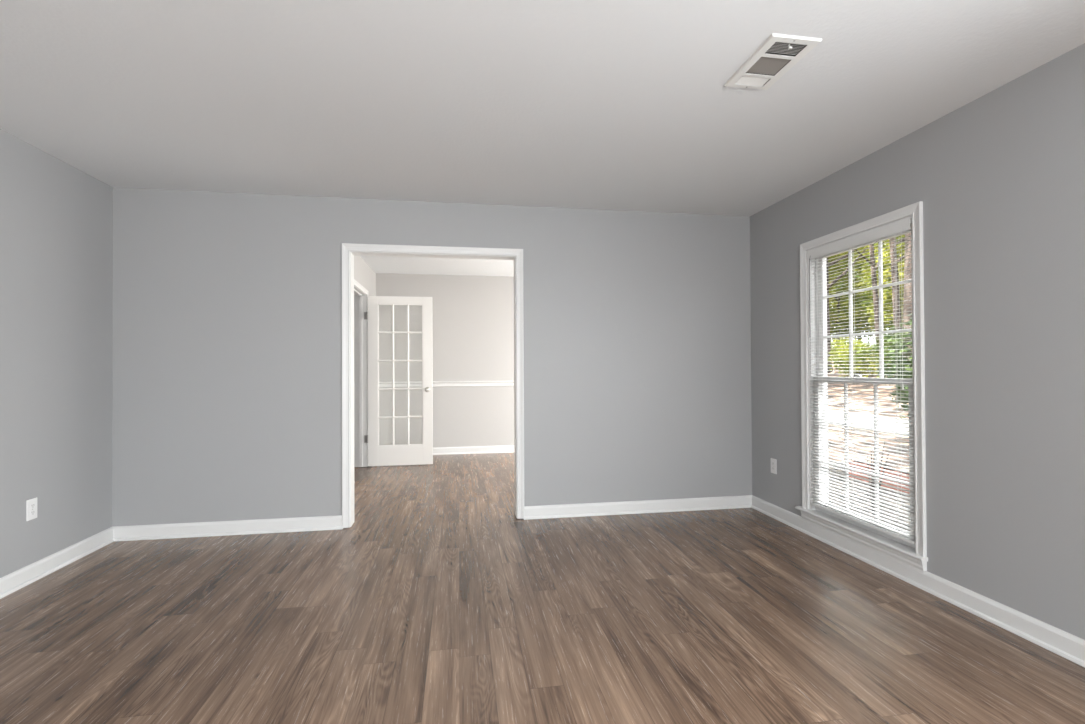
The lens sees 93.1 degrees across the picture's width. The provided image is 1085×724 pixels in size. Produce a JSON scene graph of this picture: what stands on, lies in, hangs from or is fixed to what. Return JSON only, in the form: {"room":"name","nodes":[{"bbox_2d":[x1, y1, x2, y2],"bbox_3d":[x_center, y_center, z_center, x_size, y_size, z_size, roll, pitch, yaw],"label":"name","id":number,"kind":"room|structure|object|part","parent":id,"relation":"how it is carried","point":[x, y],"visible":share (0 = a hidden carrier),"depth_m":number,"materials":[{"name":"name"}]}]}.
{"room":"empty living room","nodes":[
{"label":"empty living room","id":0,"kind":"room"},
{"bbox_2d":[0,129,112,577],"bbox_3d":[-2.565,-0.021,0.637,0.140,2.440,5.884,0,0,-9],"label":"wall","id":1,"kind":"structure","parent":0,"point":[56,218],"depth_m":3.02,"materials":[{"name":"grey paint"}]},
{"bbox_2d":[26,497,36,520],"bbox_3d":[-2.852,0.818,2.873,0.009,0.115,0.071,0,0,-9],"label":"wall outlet","id":2,"kind":"object","parent":1,"relation":"attached to","point":[31,505],"visible":1,"depth_m":2.87,"materials":[{"name":"white plastic"}]},
{"bbox_2d":[0,527,113,598],"bbox_3d":[-2.478,1.150,0.641,0.026,0.096,5.884,0,0,-9],"label":"baseboard","id":3,"kind":"structure","parent":1,"relation":"attached to","point":[14,581],"depth_m":3.00,"materials":[{"name":"white paint"}]},
{"bbox_2d":[354,256,375,295],"bbox_3d":[-2.034,0.514,5.351,0.125,3.440,3.009,0,0,-9],"label":"wall","id":4,"kind":"structure","parent":0,"point":[364,275],"depth_m":6.03,"materials":[{"name":"grey paint"}]},
{"bbox_2d":[354,279,368,466],"bbox_3d":[-2.096,0.182,5.723,0.163,2.098,0.895,0,0,-9],"label":"door frame","id":5,"kind":"structure","parent":4,"relation":"attached to","point":[361,294],"depth_m":6.10,"materials":[{"name":"white paint"}]},
{"bbox_3d":[-2.167,0.182,5.712,0.019,2.098,0.895,0,0,-9],"label":"casing","id":6,"kind":"part","parent":5,"relation":"part of","materials":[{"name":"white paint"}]},
{"bbox_2d":[364,296,432,465],"bbox_3d":[-1.723,0.215,6.181,0.804,2.024,0.157,0,0,-9],"label":"door","id":7,"kind":"structure","parent":4,"relation":"in","point":[402,454],"depth_m":6.16,"materials":[{"name":"white paint"}]},
{"bbox_3d":[-1.705,0.215,6.184,0.524,2.024,0.035,0,0,-9],"label":"rail","id":8,"kind":"part","parent":7,"relation":"part of","materials":[{"name":"white paint"}]},
{"bbox_2d":[112,187,751,527],"bbox_3d":[-0.680,0.496,3.953,4.927,3.440,0.062,0,0,-9],"label":"wall","id":9,"kind":"structure","parent":0,"point":[227,381],"depth_m":3.81,"materials":[{"name":"grey paint"}]},
{"bbox_2d":[113,515,342,541],"bbox_3d":[-2.214,1.173,3.652,1.517,0.096,0.026,0,0,-9],"label":"baseboard","id":10,"kind":"structure","parent":9,"relation":"attached to","point":[298,524],"depth_m":3.64,"materials":[{"name":"white paint"}]},
{"bbox_2d":[342,243,523,527],"bbox_3d":[-0.823,0.164,3.965,1.347,2.093,0.163,0,0,-9],"label":"door frame","id":11,"kind":"structure","parent":9,"relation":"attached to","point":[349,250],"depth_m":3.88,"materials":[{"name":"white paint"}]},
{"bbox_2d":[524,495,751,519],"bbox_3d":[0.808,1.162,4.145,1.933,0.096,0.026,0,0,-9],"label":"baseboard","id":12,"kind":"structure","parent":9,"relation":"attached to","point":[727,502],"depth_m":4.13,"materials":[{"name":"white paint"}]},
{"bbox_2d":[376,273,513,447],"bbox_3d":[-1.068,0.024,7.109,4.952,2.440,0.140,0,0,-9],"label":"wall","id":13,"kind":"structure","parent":0,"point":[473,316],"depth_m":7.01,"materials":[{"name":"grey paint"}]},
{"bbox_2d":[379,381,513,386],"bbox_3d":[-0.481,0.286,7.119,3.512,0.074,0.024,0,0,-9],"label":"chair rail","id":14,"kind":"object","parent":13,"relation":"attached to","point":[435,383],"visible":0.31,"depth_m":7.00,"materials":[{"name":"white paint"}]},
{"bbox_2d":[433,445,513,454],"bbox_3d":[-0.476,1.193,7.111,3.512,0.096,0.026,0,0,-9],"label":"baseboard","id":15,"kind":"structure","parent":13,"relation":"attached to","point":[507,448],"depth_m":7.03,"materials":[{"name":"white paint"}]},
{"bbox_2d":[0,452,1084,723],"bbox_3d":[-0.459,1.264,2.557,5.227,0.120,9.298,0,0,-9],"label":"floor","id":16,"kind":"structure","parent":0,"point":[438,604],"depth_m":2.32,"materials":[{"name":"brown wood"}]},
{"bbox_2d":[0,0,1084,276],"bbox_3d":[-0.393,-1.296,2.591,5.067,0.120,9.298,0,0,-9],"label":"ceiling","id":17,"kind":"structure","parent":0,"point":[621,105],"depth_m":2.35,"materials":[{"name":"white paint"}]},
{"bbox_2d":[724,33,821,89],"bbox_3d":[0.946,-1.294,2.143,0.212,0.142,0.362,0,0,-9],"label":"ceiling vent","id":18,"kind":"object","parent":17,"relation":"in","point":[779,53],"visible":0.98,"depth_m":2.13,"materials":[{"name":"white metal"}]},
{"bbox_2d":[750,43,1084,639],"bbox_3d":[2.303,-0.039,1.393,0.140,2.440,6.086,0,0,-9],"label":"wall","id":19,"kind":"structure","parent":0,"point":[999,178],"depth_m":2.38,"materials":[{"name":"grey paint"}]},
{"bbox_2d":[771,458,776,473],"bbox_3d":[1.803,0.806,4.014,0.009,0.115,0.071,0,0,-9],"label":"wall outlet","id":20,"kind":"object","parent":19,"relation":"attached to","point":[773,461],"visible":1,"depth_m":4.00,"materials":[{"name":"white plastic"}]},
{"bbox_2d":[795,201,927,570],"bbox_3d":[1.984,0.125,3.216,0.183,1.950,1.021,0,0,-9],"label":"window","id":21,"kind":"structure","parent":19,"relation":"in","point":[914,555],"depth_m":3.15,"materials":[{"name":"white paint"}]},
{"bbox_2d":[807,218,914,543],"bbox_3d":[1.937,0.102,3.192,0.044,1.766,0.831,0,0,-9],"label":"window blind","id":22,"kind":"object","parent":21,"relation":"attached to","point":[903,225],"visible":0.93,"depth_m":3.12,"materials":[{"name":"white plastic"}]},
{"bbox_3d":[1.893,0.114,3.506,0.029,1.727,0.008,0,0,-9],"label":"ladder cord","id":23,"kind":"part","parent":22,"relation":"part of","materials":[{"name":"white fabric"}]},
{"bbox_3d":[1.940,0.112,3.215,0.029,1.727,0.008,0,0,-9],"label":"ladder cord","id":24,"kind":"part","parent":22,"relation":"part of","materials":[{"name":"white fabric"}]},
{"bbox_3d":[1.948,0.977,3.186,0.026,0.016,0.823,0,0,-9],"label":"rail","id":25,"kind":"part","parent":22,"relation":"part of","materials":[{"name":"white plastic"}]},
{"bbox_3d":[1.994,0.109,2.885,0.029,1.727,0.008,0,0,-9],"label":"ladder cord","id":26,"kind":"part","parent":22,"relation":"part of","materials":[{"name":"white fabric"}]},
{"bbox_3d":[1.980,-0.303,2.833,0.012,0.900,0.012,0,0,-9],"label":"lift cord","id":27,"kind":"part","parent":22,"relation":"part of","materials":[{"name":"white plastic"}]},
{"bbox_3d":[1.944,1.037,3.202,0.093,0.021,1.021,0,0,-9],"label":"sill","id":28,"kind":"part","parent":21,"relation":"part of","materials":[{"name":"white paint"}]},
{"bbox_3d":[1.978,0.552,3.194,0.027,0.916,0.814,0,0,-9],"label":"sash","id":29,"kind":"part","parent":21,"relation":"part of","materials":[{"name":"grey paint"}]},
{"bbox_3d":[2.014,-0.326,3.208,0.027,0.912,0.814,0,0,-9],"label":"sash","id":30,"kind":"part","parent":21,"relation":"part of","materials":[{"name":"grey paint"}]},
{"bbox_2d":[751,495,1084,666],"bbox_3d":[2.221,1.133,1.408,0.026,0.096,5.884,0,0,-9],"label":"baseboard","id":31,"kind":"structure","parent":19,"relation":"attached to","point":[1071,647],"depth_m":2.56,"materials":[{"name":"white paint"}]},
{"label":"outside","id":32,"kind":"structure","parent":0,"visible":0},
{"bbox_2d":[827,346,908,470],"bbox_3d":[27.867,-0.270,23.679,57.500,3.589,81.750,0,0,-9],"label":"ground","id":33,"kind":"structure","parent":32,"point":[833,373],"depth_m":11.33,"materials":[{"name":"brown soil"}]},
{"bbox_2d":[826,247,867,372],"bbox_3d":[10.179,-4.492,18.388,3.729,9.728,3.007,0,-1,-38],"label":"tree","id":34,"kind":"object","parent":33,"relation":"on","point":[845,256],"visible":0.02,"depth_m":18.59,"materials":[{"name":"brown plant"}]},
{"bbox_2d":[828,255,866,347],"bbox_3d":[21.488,-5.878,38.507,5.018,9.936,4.880,0,0,-9],"label":"tree","id":35,"kind":"object","parent":33,"relation":"on","point":[841,255],"visible":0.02,"depth_m":37.57,"materials":[{"name":"green plant"}]},
{"bbox_2d":[831,337,866,357],"bbox_3d":[13.494,-0.592,22.898,2.047,1.335,2.108,0,0,-9],"label":"shrub","id":36,"kind":"object","parent":33,"relation":"on","point":[840,340],"visible":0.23,"depth_m":22.80,"materials":[{"name":"green plant"}]},
{"bbox_2d":[828,340,878,376],"bbox_3d":[10.275,-0.090,16.917,1.781,1.405,1.648,0,0,-9],"label":"shrub","id":37,"kind":"object","parent":33,"relation":"on","point":[842,357],"visible":0.59,"depth_m":16.71,"materials":[{"name":"green plant"}]},
{"bbox_2d":[831,257,875,339],"bbox_3d":[26.010,-6.237,42.476,4.829,10.128,4.878,0,0,19],"label":"tree","id":38,"kind":"object","parent":33,"relation":"on","point":[875,257],"visible":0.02,"depth_m":42.15,"materials":[{"name":"green plant"}]},
{"bbox_2d":[828,240,886,343],"bbox_3d":[17.399,-5.516,30.148,4.822,10.056,4.886,-1,-1,40],"label":"tree","id":39,"kind":"object","parent":33,"relation":"on","point":[835,309],"visible":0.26,"depth_m":29.26,"materials":[{"name":"green plant"}]},
{"bbox_2d":[856,244,878,358],"bbox_3d":[13.139,-4.873,19.631,2.789,9.774,3.152,0,-1,-41],"label":"tree","id":40,"kind":"object","parent":33,"relation":"on","point":[876,311],"visible":0.02,"depth_m":19.85,"materials":[{"name":"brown plant"}]},
{"bbox_2d":[828,461,909,530],"bbox_3d":[2.779,1.350,6.775,2.520,0.268,24.500,0,0,-9],"label":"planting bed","id":41,"kind":"object","parent":33,"relation":"on","point":[829,461],"depth_m":5.22,"materials":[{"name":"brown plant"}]},
{"bbox_2d":[867,443,888,514],"bbox_3d":[2.913,1.045,4.497,0.036,0.772,0.524,0,0,15],"label":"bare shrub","id":42,"kind":"object","parent":41,"relation":"on","point":[884,443],"visible":0.2,"depth_m":4.52,"materials":[{"name":"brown plant"}]},
{"bbox_2d":[841,238,903,344],"bbox_3d":[22.175,-5.906,33.636,4.880,10.039,4.837,0,0,-9],"label":"tree","id":43,"kind":"object","parent":33,"relation":"on","point":[864,263],"visible":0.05,"depth_m":33.33,"materials":[{"name":"green plant"}]},
{"bbox_2d":[852,234,904,330],"bbox_3d":[18.027,-5.665,25.312,4.970,10.097,4.824,-1,-1,38],"label":"tree","id":44,"kind":"object","parent":33,"relation":"on","point":[888,295],"visible":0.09,"depth_m":25.54,"materials":[{"name":"green plant"}]},
{"bbox_2d":[849,461,909,493],"bbox_3d":[3.780,1.289,5.423,0.100,0.270,1.350,0,0,-9],"label":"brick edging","id":45,"kind":"object","parent":33,"relation":"on","point":[851,461],"visible":0.13,"depth_m":5.57,"materials":[{"name":"red brick"}]},
{"bbox_2d":[866,333,902,377],"bbox_3d":[10.229,-0.190,14.860,1.445,1.605,1.627,0,0,-9],"label":"shrub","id":46,"kind":"object","parent":33,"relation":"on","point":[874,346],"visible":0.19,"depth_m":14.92,"materials":[{"name":"green plant"}]},
{"bbox_2d":[875,314,912,418],"bbox_3d":[7.335,0.108,10.013,1.494,2.133,1.426,0,0,-9],"label":"shrub","id":47,"kind":"object","parent":33,"relation":"on","point":[905,363],"visible":0.16,"depth_m":10.04,"materials":[{"name":"green plant"}]},
{"bbox_2d":[889,237,904,335],"bbox_3d":[11.564,-4.592,16.543,3.526,9.717,2.484,-1,-1,43],"label":"tree","id":48,"kind":"object","parent":33,"relation":"on","point":[898,310],"visible":0.02,"depth_m":16.63,"materials":[{"name":"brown plant"}]},
{"bbox_2d":[894,233,912,402],"bbox_3d":[8.551,-4.006,12.479,2.885,9.884,3.550,0,0,-9],"label":"tree","id":49,"kind":"object","parent":33,"relation":"on","point":[909,286],"visible":0.02,"depth_m":12.01,"materials":[{"name":"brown plant"}]},
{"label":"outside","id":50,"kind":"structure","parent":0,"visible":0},
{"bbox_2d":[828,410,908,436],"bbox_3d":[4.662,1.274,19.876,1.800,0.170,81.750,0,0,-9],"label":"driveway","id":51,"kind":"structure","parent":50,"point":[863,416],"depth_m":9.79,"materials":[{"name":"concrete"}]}
]}

